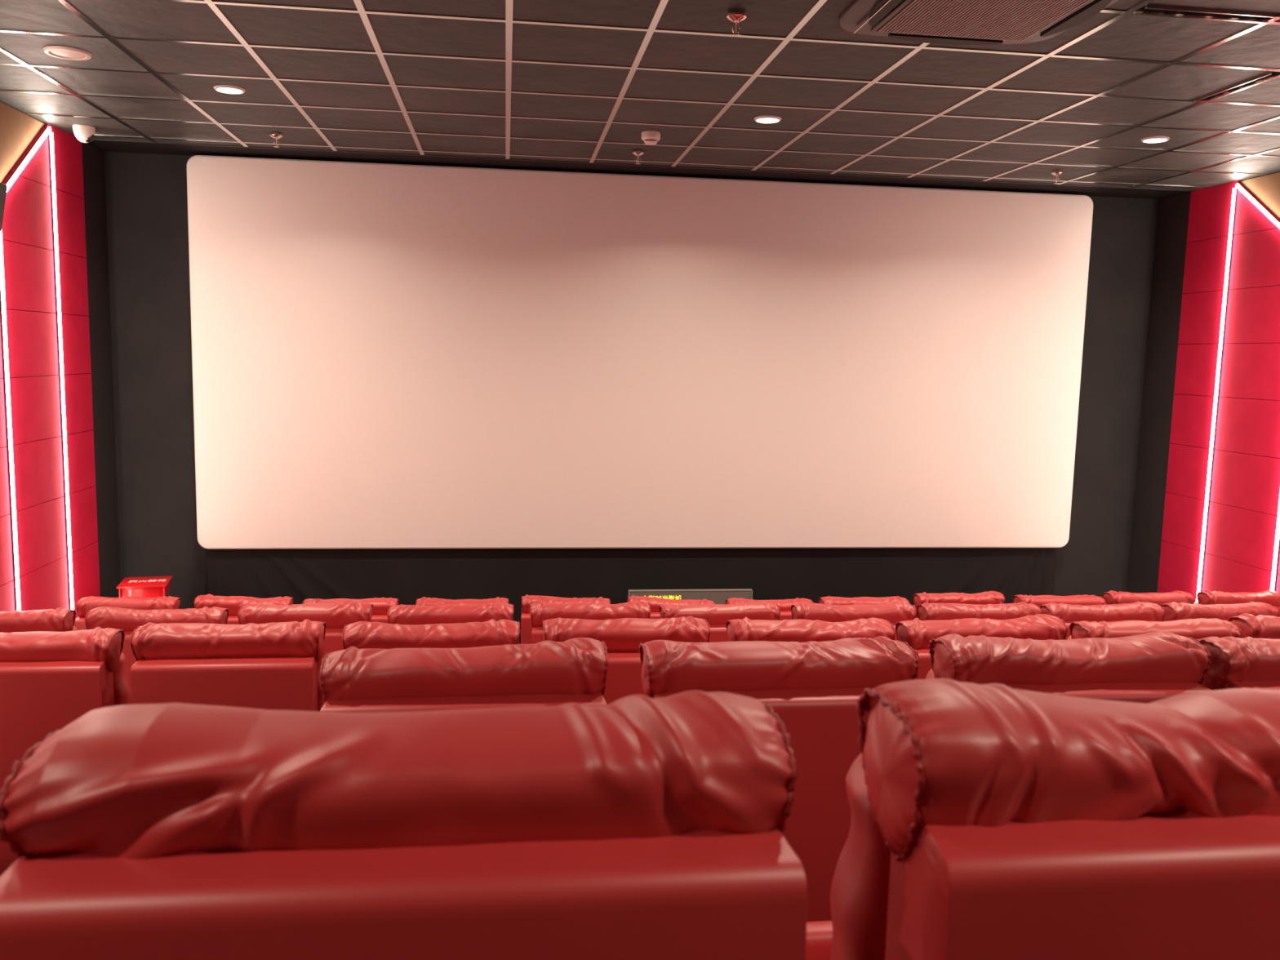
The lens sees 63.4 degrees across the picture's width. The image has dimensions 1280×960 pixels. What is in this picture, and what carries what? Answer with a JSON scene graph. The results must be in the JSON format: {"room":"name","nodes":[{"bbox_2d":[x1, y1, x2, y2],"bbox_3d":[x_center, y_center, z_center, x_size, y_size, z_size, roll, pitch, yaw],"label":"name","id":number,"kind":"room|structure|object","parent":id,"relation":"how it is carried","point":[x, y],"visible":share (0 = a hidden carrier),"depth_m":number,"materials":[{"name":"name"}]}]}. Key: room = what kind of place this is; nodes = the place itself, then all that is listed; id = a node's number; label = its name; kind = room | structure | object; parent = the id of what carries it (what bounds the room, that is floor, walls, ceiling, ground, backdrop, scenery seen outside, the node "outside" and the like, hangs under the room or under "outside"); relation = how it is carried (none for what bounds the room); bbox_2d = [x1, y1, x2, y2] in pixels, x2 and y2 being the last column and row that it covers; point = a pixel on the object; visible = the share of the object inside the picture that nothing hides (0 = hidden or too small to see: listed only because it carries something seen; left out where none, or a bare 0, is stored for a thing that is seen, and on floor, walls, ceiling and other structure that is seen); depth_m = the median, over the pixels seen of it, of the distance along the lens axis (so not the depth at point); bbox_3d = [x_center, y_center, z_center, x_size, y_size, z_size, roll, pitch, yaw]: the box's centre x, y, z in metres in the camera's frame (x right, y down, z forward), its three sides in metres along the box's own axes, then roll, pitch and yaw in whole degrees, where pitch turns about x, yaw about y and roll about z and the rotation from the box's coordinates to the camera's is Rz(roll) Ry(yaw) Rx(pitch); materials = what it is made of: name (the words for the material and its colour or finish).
{"room":"auditorium","nodes":[
{"label":"auditorium","id":0,"kind":"room"},
{"bbox_2d":[104,151,1158,608],"bbox_3d":[0.150,-0.392,8.383,8.560,4.021,0.120,0,7,-7],"label":"wall","id":1,"kind":"structure","parent":0,"point":[146,193],"depth_m":7.92,"materials":[{"name":"black paint"}]},
{"bbox_2d":[86,140,1191,199],"bbox_3d":[0.233,-2.342,7.853,8.320,0.018,0.469,0,7,-7],"label":"trim","id":2,"kind":"structure","parent":1,"relation":"attached to","point":[105,146],"depth_m":7.80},
{"bbox_2d":[186,155,1093,549],"bbox_3d":[0.162,-0.891,8.118,6.983,2.881,0.103,0,7,-7],"label":"screen","id":3,"kind":"object","parent":1,"relation":"hanging from","point":[384,355],"visible":1,"depth_m":8.03,"materials":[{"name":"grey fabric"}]},
{"bbox_2d":[204,547,1056,644],"bbox_3d":[0.099,1.017,8.353,6.870,0.992,0.052,0,7,-7],"label":"wall","id":4,"kind":"structure","parent":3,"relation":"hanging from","point":[407,575],"depth_m":8.30,"materials":[{"name":"black fabric"}]},
{"bbox_2d":[0,0,1279,191],"bbox_3d":[0.922,-1.676,2.528,8.320,0.021,10.350,0,7,-7],"label":"ceiling","id":5,"kind":"structure","parent":0,"point":[560,81],"depth_m":5.33,"materials":[{"name":"tile"}]},
{"bbox_2d":[42,45,92,60],"bbox_3d":[-2.741,-2.042,4.969,0.208,0.013,0.208,0,7,-7],"label":"round speaker","id":6,"kind":"object","parent":5,"relation":"attached to","point":[63,52],"visible":1,"depth_m":4.95},
{"bbox_2d":[72,124,95,142],"bbox_3d":[-3.578,-2.223,6.677,0.130,0.104,0.130,-2,8,-27],"label":"dome camera","id":7,"kind":"object","parent":5,"relation":"attached to","point":[83,133],"visible":1,"depth_m":6.64,"materials":[{"name":"white plastic"}]},
{"bbox_2d":[213,84,244,93],"bbox_3d":[-2.219,-2.109,5.608,0.160,0.011,0.160,0,7,-7],"label":"recessed light","id":8,"kind":"object","parent":5,"relation":"in","point":[227,89],"visible":1,"depth_m":5.59,"materials":[{"name":"white plastic"}]},
{"bbox_2d":[217,88,241,93],"bbox_3d":[-2.219,-2.109,5.608,0.124,0.004,0.124,0,7,-7],"label":"diffuser","id":9,"kind":"object","parent":8,"relation":"attached to","point":[221,90],"depth_m":5.61,"materials":[{"name":"white plastic"}]},
{"bbox_2d":[269,133,282,147],"bbox_3d":[-2.368,-2.212,6.754,0.080,0.090,0.080,0,7,-7],"label":"sprinkler","id":10,"kind":"object","parent":5,"relation":"attached to","point":[275,135],"visible":1,"depth_m":6.74,"materials":[{"name":"silver metal"}]},
{"bbox_2d":[641,130,660,145],"bbox_3d":[0.068,-2.134,6.480,0.120,0.070,0.120,0,7,-7],"label":"smoke detector","id":11,"kind":"object","parent":5,"relation":"attached to","point":[649,137],"visible":1,"depth_m":6.44,"materials":[{"name":"white plastic"}]},
{"bbox_2d":[726,12,746,36],"bbox_3d":[0.389,-1.839,4.191,0.080,0.090,0.080,0,7,-7],"label":"sprinkler","id":12,"kind":"object","parent":5,"relation":"attached to","point":[736,17],"visible":1,"depth_m":4.18,"materials":[{"name":"silver metal"}]},
{"bbox_2d":[754,115,781,123],"bbox_3d":[0.742,-2.092,6.024,0.160,0.011,0.160,0,7,-7],"label":"recessed light","id":13,"kind":"object","parent":5,"relation":"in","point":[762,119],"visible":1,"depth_m":6.01,"materials":[{"name":"white plastic"}]},
{"bbox_2d":[756,118,777,122],"bbox_3d":[0.742,-2.092,6.024,0.124,0.004,0.124,0,7,-7],"label":"diffuser","id":14,"kind":"object","parent":13,"relation":"attached to","point":[758,120],"depth_m":6.03,"materials":[{"name":"white plastic"}]},
{"bbox_2d":[839,0,1118,44],"bbox_3d":[1.314,-1.803,3.939,0.940,0.058,0.940,0,7,-7],"label":"air conditioner","id":15,"kind":"object","parent":5,"relation":"attached to","point":[950,22],"visible":1,"depth_m":4.04,"materials":[{"name":"black"}]},
{"bbox_2d":[868,0,902,25],"bbox_3d":[0.930,-1.793,3.891,0.070,0.020,0.490,0,7,-7],"label":"outlet","id":16,"kind":"object","parent":15,"relation":"attached to","point":[879,11],"depth_m":3.96,"materials":[{"name":"black"}]},
{"bbox_2d":[888,32,1003,44],"bbox_3d":[1.264,-1.837,4.322,0.490,0.020,0.070,0,7,-7],"label":"outlet","id":17,"kind":"object","parent":15,"relation":"attached to","point":[913,37],"depth_m":4.31,"materials":[{"name":"black"}]},
{"bbox_2d":[1040,0,1111,36],"bbox_3d":[1.698,-1.788,3.991,0.070,0.020,0.490,0,7,-7],"label":"outlet","id":18,"kind":"object","parent":15,"relation":"attached to","point":[1095,6],"depth_m":3.99,"materials":[{"name":"black"}]},
{"bbox_2d":[1140,136,1169,142],"bbox_3d":[3.143,-2.074,6.327,0.160,0.011,0.160,0,7,-7],"label":"recessed light","id":19,"kind":"object","parent":5,"relation":"in","point":[1153,139],"visible":1,"depth_m":6.31,"materials":[{"name":"white plastic"}]},
{"bbox_2d":[1143,138,1166,142],"bbox_3d":[3.143,-2.075,6.327,0.124,0.004,0.124,0,7,-7],"label":"diffuser","id":20,"kind":"object","parent":19,"relation":"attached to","point":[1144,140],"depth_m":6.32,"materials":[{"name":"white plastic"}]},
{"bbox_2d":[1133,4,1279,22],"bbox_3d":[2.222,-1.849,4.053,0.570,0.068,0.082,0,7,-7],"label":"air vent","id":21,"kind":"object","parent":5,"relation":"attached to","point":[1147,7],"visible":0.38,"depth_m":4.05,"materials":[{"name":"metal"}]},
{"bbox_2d":[1194,71,1279,102],"bbox_3d":[2.940,-1.960,5.106,0.072,0.068,0.540,0,7,-7],"label":"air vent","id":22,"kind":"object","parent":5,"relation":"attached to","point":[1268,73],"visible":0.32,"depth_m":5.08,"materials":[{"name":"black metal"}]},
{"bbox_3d":[0.821,1.450,3.141,8.320,1.655,10.820,0,7,-7],"label":"floor","id":23,"kind":"structure","parent":0,"visible":0},
{"bbox_2d":[0,607,77,632],"bbox_3d":[-2.874,1.039,4.937,0.620,1.021,0.841,0,7,-7],"label":"seat","id":24,"kind":"object","parent":23,"relation":"on","point":[59,620],"visible":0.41,"depth_m":4.55,"materials":[{"name":"red leather"}]},
{"bbox_2d":[0,626,131,875],"bbox_3d":[-2.025,0.942,3.664,0.620,1.020,0.841,0,7,-7],"label":"seat","id":25,"kind":"object","parent":23,"relation":"on","point":[49,680],"visible":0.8,"depth_m":3.24,"materials":[{"name":"red leather"}]},
{"bbox_2d":[0,626,123,671],"bbox_3d":[-1.977,0.547,3.314,0.579,0.149,0.156,1,7,-7],"label":"headrest pillow","id":26,"kind":"object","parent":25,"relation":"on","point":[97,646],"depth_m":3.28,"materials":[{"name":"red leather"}]},
{"bbox_2d":[112,651,131,706],"bbox_3d":[-1.998,0.813,3.463,0.557,0.485,0.172,0,7,-7],"label":"cushion","id":27,"kind":"object","parent":25,"relation":"on","point":[122,695],"depth_m":3.45,"materials":[{"name":"red leather"}]},
{"bbox_2d":[74,595,181,630],"bbox_3d":[-3.072,1.166,6.492,0.620,1.038,0.841,0,7,-7],"label":"seat","id":28,"kind":"object","parent":23,"relation":"on","point":[83,605],"visible":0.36,"depth_m":6.08,"materials":[{"name":"red leather"}]},
{"bbox_2d":[76,595,180,617],"bbox_3d":[-3.024,0.761,6.142,0.546,0.148,0.152,1,7,-7],"label":"headrest pillow","id":29,"kind":"object","parent":28,"relation":"on","point":[84,605],"depth_m":6.09,"materials":[{"name":"red leather"}]},
{"bbox_2d":[116,575,172,597],"bbox_3d":[-3.509,1.138,7.387,0.316,0.858,0.280,-1,7,-15],"label":"box","id":30,"kind":"object","parent":23,"relation":"on","point":[148,586],"visible":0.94,"depth_m":7.25,"materials":[{"name":"red paint"}]},
{"bbox_2d":[84,605,228,704],"bbox_3d":[-2.219,1.043,5.023,0.620,1.024,0.841,0,7,-7],"label":"seat","id":31,"kind":"object","parent":23,"relation":"on","point":[104,617],"visible":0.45,"depth_m":4.61,"materials":[{"name":"red leather"}]},
{"bbox_2d":[85,605,227,631],"bbox_3d":[-2.171,0.644,4.673,0.574,0.149,0.153,1,7,-8],"label":"headrest pillow","id":32,"kind":"object","parent":31,"relation":"on","point":[104,617],"depth_m":4.62,"materials":[{"name":"red leather"}]},
{"bbox_2d":[129,618,325,711],"bbox_3d":[-1.386,0.938,3.746,0.620,1.035,0.841,0,7,-7],"label":"seat","id":33,"kind":"object","parent":23,"relation":"on","point":[273,665],"visible":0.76,"depth_m":3.32,"materials":[{"name":"red leather"}]},
{"bbox_2d":[131,618,324,662],"bbox_3d":[-1.338,0.537,3.395,0.581,0.152,0.154,0,7,-7],"label":"headrest pillow","id":34,"kind":"object","parent":33,"relation":"on","point":[294,641],"depth_m":3.34,"materials":[{"name":"red leather"}]},
{"bbox_2d":[316,657,324,711],"bbox_3d":[-1.359,0.817,3.546,0.557,0.485,0.172,0,7,-7],"label":"cushion","id":35,"kind":"object","parent":33,"relation":"on","point":[320,701],"depth_m":3.52,"materials":[{"name":"red leather"}]},
{"bbox_2d":[194,594,293,624],"bbox_3d":[-2.424,1.167,6.576,0.620,1.044,0.841,0,7,-7],"label":"seat","id":36,"kind":"object","parent":23,"relation":"on","point":[233,603],"visible":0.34,"depth_m":6.17,"materials":[{"name":"red leather"}]},
{"bbox_2d":[194,594,293,615],"bbox_3d":[-2.375,0.768,6.226,0.542,0.146,0.159,3,7,-8],"label":"headrest pillow","id":37,"kind":"object","parent":36,"relation":"on","point":[233,603],"depth_m":6.17,"materials":[{"name":"red leather"}]},
{"bbox_2d":[237,601,373,658],"bbox_3d":[-1.575,1.040,5.106,0.620,1.039,0.841,0,7,-7],"label":"seat","id":38,"kind":"object","parent":23,"relation":"on","point":[336,616],"visible":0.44,"depth_m":4.70,"materials":[{"name":"red leather"}]},
{"bbox_2d":[238,601,372,628],"bbox_3d":[-1.527,0.636,4.756,0.576,0.148,0.152,0,7,-7],"label":"headrest pillow","id":39,"kind":"object","parent":38,"relation":"on","point":[336,615],"depth_m":4.70,"materials":[{"name":"red leather"}]},
{"bbox_2d":[302,597,399,623],"bbox_3d":[-1.805,1.184,6.658,0.620,1.018,0.841,0,7,-7],"label":"seat","id":40,"kind":"object","parent":23,"relation":"on","point":[380,606],"visible":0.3,"depth_m":6.27,"materials":[{"name":"red leather"}]},
{"bbox_2d":[302,597,398,614],"bbox_3d":[-1.757,0.790,6.310,0.554,0.148,0.151,0,7,-7],"label":"headrest pillow","id":41,"kind":"object","parent":40,"relation":"on","point":[380,606],"depth_m":6.27,"materials":[{"name":"red leather"}]},
{"bbox_2d":[0,690,807,959],"bbox_3d":[-0.218,0.638,1.156,0.620,1.012,0.841,0,7,-7],"label":"seat","id":42,"kind":"object","parent":23,"relation":"on","point":[633,827],"visible":1,"depth_m":0.73,"materials":[{"name":"red leather"}]},
{"bbox_2d":[1,690,792,859],"bbox_3d":[-0.170,0.246,0.808,0.560,0.152,0.150,1,7,-8],"label":"headrest pillow","id":43,"kind":"object","parent":42,"relation":"on","point":[690,772],"depth_m":0.75,"materials":[{"name":"red leather"}]},
{"bbox_2d":[342,618,519,649],"bbox_3d":[-0.743,0.945,3.830,0.620,1.030,0.841,0,7,-7],"label":"seat","id":44,"kind":"object","parent":23,"relation":"on","point":[360,634],"visible":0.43,"depth_m":3.43,"materials":[{"name":"red leather"}]},
{"bbox_2d":[387,602,513,625],"bbox_3d":[-0.927,1.049,5.191,0.620,1.029,0.841,0,7,-7],"label":"seat","id":45,"kind":"object","parent":23,"relation":"on","point":[412,615],"visible":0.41,"depth_m":4.78,"materials":[{"name":"red leather"}]},
{"bbox_2d":[415,596,508,605],"bbox_3d":[-1.142,1.189,6.745,0.620,1.017,0.841,0,7,-7],"label":"seat","id":46,"kind":"object","parent":23,"relation":"on","point":[424,601],"visible":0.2,"depth_m":6.36,"materials":[{"name":"red leather"}]},
{"bbox_2d":[319,637,608,713],"bbox_3d":[-0.401,0.801,2.475,0.620,1.024,0.841,0,7,-7],"label":"seat","id":47,"kind":"object","parent":23,"relation":"on","point":[544,673],"visible":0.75,"depth_m":2.06,"materials":[{"name":"red leather"}]},
{"bbox_2d":[520,594,610,644],"bbox_3d":[-0.513,1.188,6.826,0.620,1.028,0.841,0,7,-7],"label":"seat","id":48,"kind":"object","parent":23,"relation":"on","point":[526,632],"visible":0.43,"depth_m":6.40,"materials":[{"name":"red leather"}]},
{"bbox_2d":[521,594,609,613],"bbox_3d":[-0.465,0.799,6.477,0.547,0.152,0.154,2,7,-8],"label":"headrest pillow","id":49,"kind":"object","parent":48,"relation":"on","point":[527,599],"depth_m":6.43,"materials":[{"name":"red leather"}]},
{"bbox_2d":[529,600,650,644],"bbox_3d":[-0.286,1.053,5.274,0.620,1.030,0.841,0,7,-7],"label":"seat","id":50,"kind":"object","parent":23,"relation":"on","point":[540,611],"visible":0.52,"depth_m":4.87,"materials":[{"name":"red leather"}]},
{"bbox_2d":[530,600,649,631],"bbox_3d":[-0.238,0.652,4.924,0.562,0.146,0.159,1,7,-7],"label":"headrest pillow","id":51,"kind":"object","parent":50,"relation":"on","point":[540,611],"depth_m":4.87,"materials":[{"name":"red leather"}]},
{"bbox_2d":[542,615,710,704],"bbox_3d":[-0.097,0.948,3.914,0.620,1.033,0.841,0,7,-7],"label":"seat","id":52,"kind":"object","parent":23,"relation":"on","point":[622,637],"visible":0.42,"depth_m":3.50,"materials":[{"name":"red leather"}]},
{"bbox_2d":[542,615,709,652],"bbox_3d":[-0.049,0.545,3.564,0.564,0.148,0.152,0,7,-7],"label":"headrest pillow","id":53,"kind":"object","parent":52,"relation":"on","point":[624,634],"depth_m":3.51,"materials":[{"name":"red leather"}]},
{"bbox_2d":[626,595,715,618],"bbox_3d":[0.147,1.197,6.913,0.620,1.020,0.841,0,7,-7],"label":"seat","id":54,"kind":"object","parent":23,"relation":"on","point":[655,602],"visible":0.19,"depth_m":6.51,"materials":[{"name":"red leather"}]},
{"bbox_2d":[627,588,752,604],"bbox_3d":[0.392,1.211,8.186,0.984,0.697,0.240,0,7,-7],"label":"led sign","id":55,"kind":"object","parent":23,"relation":"on","point":[717,596],"visible":0.29,"depth_m":8.15,"materials":[{"name":"grey plastic"}]},
{"bbox_2d":[659,601,780,642],"bbox_3d":[0.335,1.062,5.356,0.620,1.021,0.841,0,7,-7],"label":"seat","id":56,"kind":"object","parent":23,"relation":"on","point":[717,615],"visible":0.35,"depth_m":4.95,"materials":[{"name":"red leather"}]},
{"bbox_2d":[660,601,779,625],"bbox_3d":[0.383,0.666,5.007,0.568,0.148,0.151,0,7,-7],"label":"headrest pillow","id":57,"kind":"object","parent":56,"relation":"on","point":[714,614],"depth_m":4.95,"materials":[{"name":"red leather"}]},
{"bbox_2d":[725,597,813,620],"bbox_3d":[0.782,1.213,6.997,0.620,0.997,0.841,0,7,-7],"label":"seat","id":58,"kind":"object","parent":23,"relation":"on","point":[784,605],"visible":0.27,"depth_m":6.60,"materials":[{"name":"red leather"}]},
{"bbox_2d":[725,597,813,610],"bbox_3d":[0.830,0.829,6.649,0.550,0.149,0.153,1,7,-8],"label":"headrest pillow","id":59,"kind":"object","parent":58,"relation":"on","point":[785,604],"depth_m":6.61,"materials":[{"name":"red leather"}]},
{"bbox_2d":[639,635,919,921],"bbox_3d":[0.244,0.807,2.559,0.620,1.020,0.841,0,7,-7],"label":"seat","id":60,"kind":"object","parent":23,"relation":"on","point":[815,688],"visible":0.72,"depth_m":2.14,"materials":[{"name":"red leather"}]},
{"bbox_2d":[640,635,917,697],"bbox_3d":[0.292,0.412,2.210,0.574,0.148,0.153,0,7,-7],"label":"headrest pillow","id":61,"kind":"object","parent":60,"relation":"on","point":[849,666],"depth_m":2.15,"materials":[{"name":"red leather"}]},
{"bbox_2d":[726,617,895,642],"bbox_3d":[0.548,0.957,3.999,0.620,1.025,0.841,0,7,-7],"label":"seat","id":62,"kind":"object","parent":23,"relation":"on","point":[745,628],"visible":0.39,"depth_m":3.60,"materials":[{"name":"red leather"}]},
{"bbox_2d":[791,601,915,640],"bbox_3d":[0.997,1.068,5.442,0.620,1.018,0.841,0,7,-7],"label":"seat","id":63,"kind":"object","parent":23,"relation":"on","point":[894,612],"visible":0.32,"depth_m":5.04,"materials":[{"name":"red leather"}]},
{"bbox_2d":[791,601,915,622],"bbox_3d":[1.046,0.674,5.093,0.592,0.149,0.156,1,7,-7],"label":"headrest pillow","id":64,"kind":"object","parent":63,"relation":"on","point":[895,611],"depth_m":5.04,"materials":[{"name":"red leather"}]},
{"bbox_2d":[818,595,910,604],"bbox_3d":[1.405,1.215,7.078,0.620,1.002,0.841,0,7,-7],"label":"seat","id":65,"kind":"object","parent":23,"relation":"on","point":[828,600],"visible":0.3,"depth_m":6.68,"materials":[{"name":"red leather"}]},
{"bbox_2d":[913,591,1004,617],"bbox_3d":[2.044,1.208,7.160,0.620,1.024,0.841,0,7,-7],"label":"seat","id":66,"kind":"object","parent":23,"relation":"on","point":[990,597],"visible":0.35,"depth_m":6.76,"materials":[{"name":"red leather"}]},
{"bbox_2d":[916,601,1042,620],"bbox_3d":[1.645,1.075,5.527,0.620,1.012,0.841,0,7,-7],"label":"seat","id":67,"kind":"object","parent":23,"relation":"on","point":[926,611],"visible":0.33,"depth_m":5.12,"materials":[{"name":"red leather"}]},
{"bbox_2d":[895,613,1067,679],"bbox_3d":[1.177,0.962,4.081,0.620,1.023,0.841,0,7,-7],"label":"seat","id":68,"kind":"object","parent":23,"relation":"on","point":[917,633],"visible":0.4,"depth_m":3.68,"materials":[{"name":"red leather"}]},
{"bbox_2d":[896,613,1066,649],"bbox_3d":[1.225,0.568,3.732,0.587,0.146,0.159,-1,7,-7],"label":"headrest pillow","id":69,"kind":"object","parent":68,"relation":"on","point":[917,633],"depth_m":3.68,"materials":[{"name":"red leather"}]},
{"bbox_2d":[805,678,1279,959],"bbox_3d":[0.435,0.640,1.240,0.620,1.016,0.841,0,7,-7],"label":"seat","id":70,"kind":"object","parent":23,"relation":"on","point":[991,821],"visible":1,"depth_m":0.80,"materials":[{"name":"red leather"}]},
{"bbox_2d":[830,752,891,959],"bbox_3d":[0.462,0.510,1.040,0.557,0.485,0.172,0,7,-7],"label":"cushion","id":71,"kind":"object","parent":70,"relation":"on","point":[860,890],"depth_m":0.95,"materials":[{"name":"red leather"}]},
{"bbox_2d":[861,678,1279,855],"bbox_3d":[0.483,0.250,0.893,0.570,0.148,0.152,1,7,-8],"label":"headrest pillow","id":72,"kind":"object","parent":70,"relation":"on","point":[945,762],"depth_m":0.82,"materials":[{"name":"red leather"}]},
{"bbox_2d":[1013,594,1106,607],"bbox_3d":[2.741,1.222,7.252,0.620,1.006,0.841,0,7,-7],"label":"seat","id":73,"kind":"object","parent":23,"relation":"on","point":[1038,600],"visible":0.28,"depth_m":6.86,"materials":[{"name":"red leather"}]},
{"bbox_2d":[925,631,1211,703],"bbox_3d":[0.898,0.811,2.644,0.620,1.022,0.841,0,7,-7],"label":"seat","id":74,"kind":"object","parent":23,"relation":"on","point":[1150,667],"visible":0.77,"depth_m":2.24,"materials":[{"name":"red leather"}]},
{"bbox_2d":[925,669,934,679],"bbox_3d":[0.925,0.683,2.444,0.557,0.485,0.172,0,7,-7],"label":"cushion","id":75,"kind":"object","parent":74,"relation":"on","point":[931,675],"depth_m":2.39,"materials":[{"name":"red leather"}]},
{"bbox_2d":[1039,601,1165,639],"bbox_3d":[2.294,1.083,5.612,0.620,1.006,0.841,0,7,-7],"label":"seat","id":76,"kind":"object","parent":23,"relation":"on","point":[1137,611],"visible":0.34,"depth_m":5.21,"materials":[{"name":"red leather"}]},
{"bbox_2d":[1040,601,1164,621],"bbox_3d":[2.342,0.695,5.264,0.605,0.149,0.153,0,7,-7],"label":"headrest pillow","id":77,"kind":"object","parent":76,"relation":"on","point":[1137,611],"depth_m":5.21,"materials":[{"name":"red leather"}]},
{"bbox_2d":[1102,590,1195,605],"bbox_3d":[3.372,1.216,7.333,0.620,1.026,0.841,0,7,-7],"label":"seat","id":78,"kind":"object","parent":23,"relation":"on","point":[1111,597],"visible":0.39,"depth_m":6.93,"materials":[{"name":"red leather"}]},
{"bbox_2d":[1066,617,1242,639],"bbox_3d":[1.849,0.976,4.170,0.620,1.005,0.841,0,7,-7],"label":"seat","id":79,"kind":"object","parent":23,"relation":"on","point":[1195,628],"visible":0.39,"depth_m":3.78,"materials":[{"name":"red leather"}]},
{"bbox_2d":[1160,601,1279,621],"bbox_3d":[2.937,1.090,5.696,0.620,1.001,0.841,0,7,-7],"label":"seat","id":80,"kind":"object","parent":23,"relation":"on","point":[1174,611],"visible":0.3,"depth_m":5.29,"materials":[{"name":"red leather"}]},
{"bbox_2d":[1193,590,1279,617],"bbox_3d":[4.049,1.222,7.421,0.620,1.023,0.841,0,7,-7],"label":"seat","id":81,"kind":"object","parent":23,"relation":"on","point":[1206,597],"visible":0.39,"depth_m":7.02,"materials":[{"name":"red leather"}]},
{"bbox_2d":[1197,590,1279,606],"bbox_3d":[4.098,0.828,7.072,0.560,0.149,0.156,1,7,-8],"label":"headrest pillow","id":82,"kind":"object","parent":81,"relation":"on","point":[1206,597],"depth_m":7.02,"materials":[{"name":"red leather"}]},
{"bbox_2d":[1195,636,1279,690],"bbox_3d":[1.519,0.823,2.726,0.620,1.006,0.841,0,7,-7],"label":"seat","id":83,"kind":"object","parent":23,"relation":"on","point":[1248,662],"visible":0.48,"depth_m":2.29,"materials":[{"name":"red leather"}]},
{"bbox_2d":[1227,613,1279,639],"bbox_3d":[2.472,0.972,4.250,0.620,1.021,0.841,0,7,-7],"label":"seat","id":84,"kind":"object","parent":23,"relation":"on","point":[1260,626],"visible":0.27,"depth_m":3.82,"materials":[{"name":"red leather"}]},
{"bbox_3d":[-3.336,0.248,2.443,0.120,4.021,11.040,0,7,-7],"label":"wall","id":85,"kind":"structure","parent":0,"visible":0},
{"bbox_2d":[0,182,7,231],"bbox_3d":[-3.474,-1.428,5.364,0.271,0.250,0.285,0,7,-7],"label":"wall speaker","id":86,"kind":"object","parent":85,"relation":"attached to","point":[3,187],"visible":1,"depth_m":5.48,"materials":[{"name":"black plastic"}]},
{"bbox_2d":[0,231,21,610],"bbox_3d":[-3.709,-0.010,6.122,0.021,3.182,0.024,0,7,-7],"label":"led strip","id":87,"kind":"object","parent":85,"relation":"attached to","point":[2,300],"visible":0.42,"depth_m":6.08,"materials":[{"name":"white plastic"}]},
{"bbox_2d":[0,102,44,182],"bbox_3d":[-3.179,-1.086,1.820,0.012,1.176,9.858,0,7,-7],"label":"trim","id":88,"kind":"structure","parent":85,"relation":"attached to","point":[18,130],"depth_m":6.18,"materials":[{"name":"beige paint"}]},
{"bbox_2d":[4,126,51,191],"bbox_3d":[-3.715,-1.923,6.265,0.021,0.560,0.744,0,7,-7],"label":"led strip","id":89,"kind":"object","parent":85,"relation":"attached to","point":[34,148],"visible":0.95,"depth_m":6.29,"materials":[{"name":"white plastic"}]},
{"bbox_2d":[0,123,100,617],"bbox_3d":[-3.232,0.232,2.246,0.030,3.902,10.387,0,7,-7],"label":"wall panel","id":90,"kind":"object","parent":85,"relation":"attached to","point":[27,233],"depth_m":6.60,"materials":[{"name":"red fabric"}]},
{"bbox_2d":[48,132,74,609],"bbox_3d":[-3.800,-0.370,6.838,0.021,3.721,0.024,0,7,-7],"label":"led strip","id":91,"kind":"object","parent":85,"relation":"attached to","point":[51,158],"visible":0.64,"depth_m":6.79,"materials":[{"name":"white plastic"}]},
{"bbox_2d":[81,142,120,597],"bbox_3d":[-3.928,-0.427,7.572,0.022,3.901,0.424,0,7,-7],"label":"trim","id":92,"kind":"structure","parent":85,"relation":"attached to","point":[93,158],"depth_m":7.53,"materials":[{"name":"black fabric"}]},
{"bbox_3d":[5.033,0.306,3.534,0.120,4.021,11.040,0,7,-7],"label":"wall","id":93,"kind":"structure","parent":0,"visible":0},
{"bbox_2d":[1126,191,1191,593],"bbox_3d":[4.300,-0.370,8.645,0.022,3.901,0.424,0,7,-7],"label":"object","id":94,"kind":"structure","parent":93,"relation":"attached to","point":[1173,211],"depth_m":8.60,"materials":[{"name":"black paint"}]},
{"bbox_2d":[1195,187,1237,601],"bbox_3d":[4.364,-0.314,7.902,0.021,3.721,0.024,0,7,-7],"label":"led strip","id":95,"kind":"object","parent":93,"relation":"attached to","point":[1234,189],"visible":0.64,"depth_m":7.85,"materials":[{"name":"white plastic"}]},
{"bbox_2d":[1157,180,1279,601],"bbox_3d":[4.984,0.288,3.318,0.030,3.902,10.387,0,7,-7],"label":"wall panel","id":96,"kind":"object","parent":93,"relation":"attached to","point":[1245,486],"depth_m":7.76,"materials":[{"name":"red fabric"}]},
{"bbox_2d":[1181,290,1279,400],"bbox_3d":[4.426,-0.259,7.749,0.002,3.901,1.390,0,7,-7],"label":"trim","id":97,"kind":"structure","parent":93,"relation":"attached to","point":[1215,291],"depth_m":7.70,"materials":[{"name":"red"}]},
{"bbox_2d":[1233,172,1279,289],"bbox_3d":[5.059,-1.029,2.894,0.012,1.176,9.858,0,7,-7],"label":"trim","id":98,"kind":"structure","parent":93,"relation":"attached to","point":[1266,188],"depth_m":7.39,"materials":[{"name":"beige paint"}]},
{"bbox_2d":[1235,183,1279,228],"bbox_3d":[4.449,-1.867,7.330,0.021,0.560,0.744,0,7,-7],"label":"led strip","id":99,"kind":"object","parent":93,"relation":"attached to","point":[1246,193],"visible":1,"depth_m":7.42,"materials":[{"name":"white plastic"}]},
{"bbox_2d":[1270,494,1279,591],"bbox_3d":[4.455,0.047,7.186,0.021,3.182,0.024,0,7,-7],"label":"led strip","id":100,"kind":"object","parent":93,"relation":"attached to","point":[1277,546],"visible":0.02,"depth_m":7.24,"materials":[{"name":"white plastic"}]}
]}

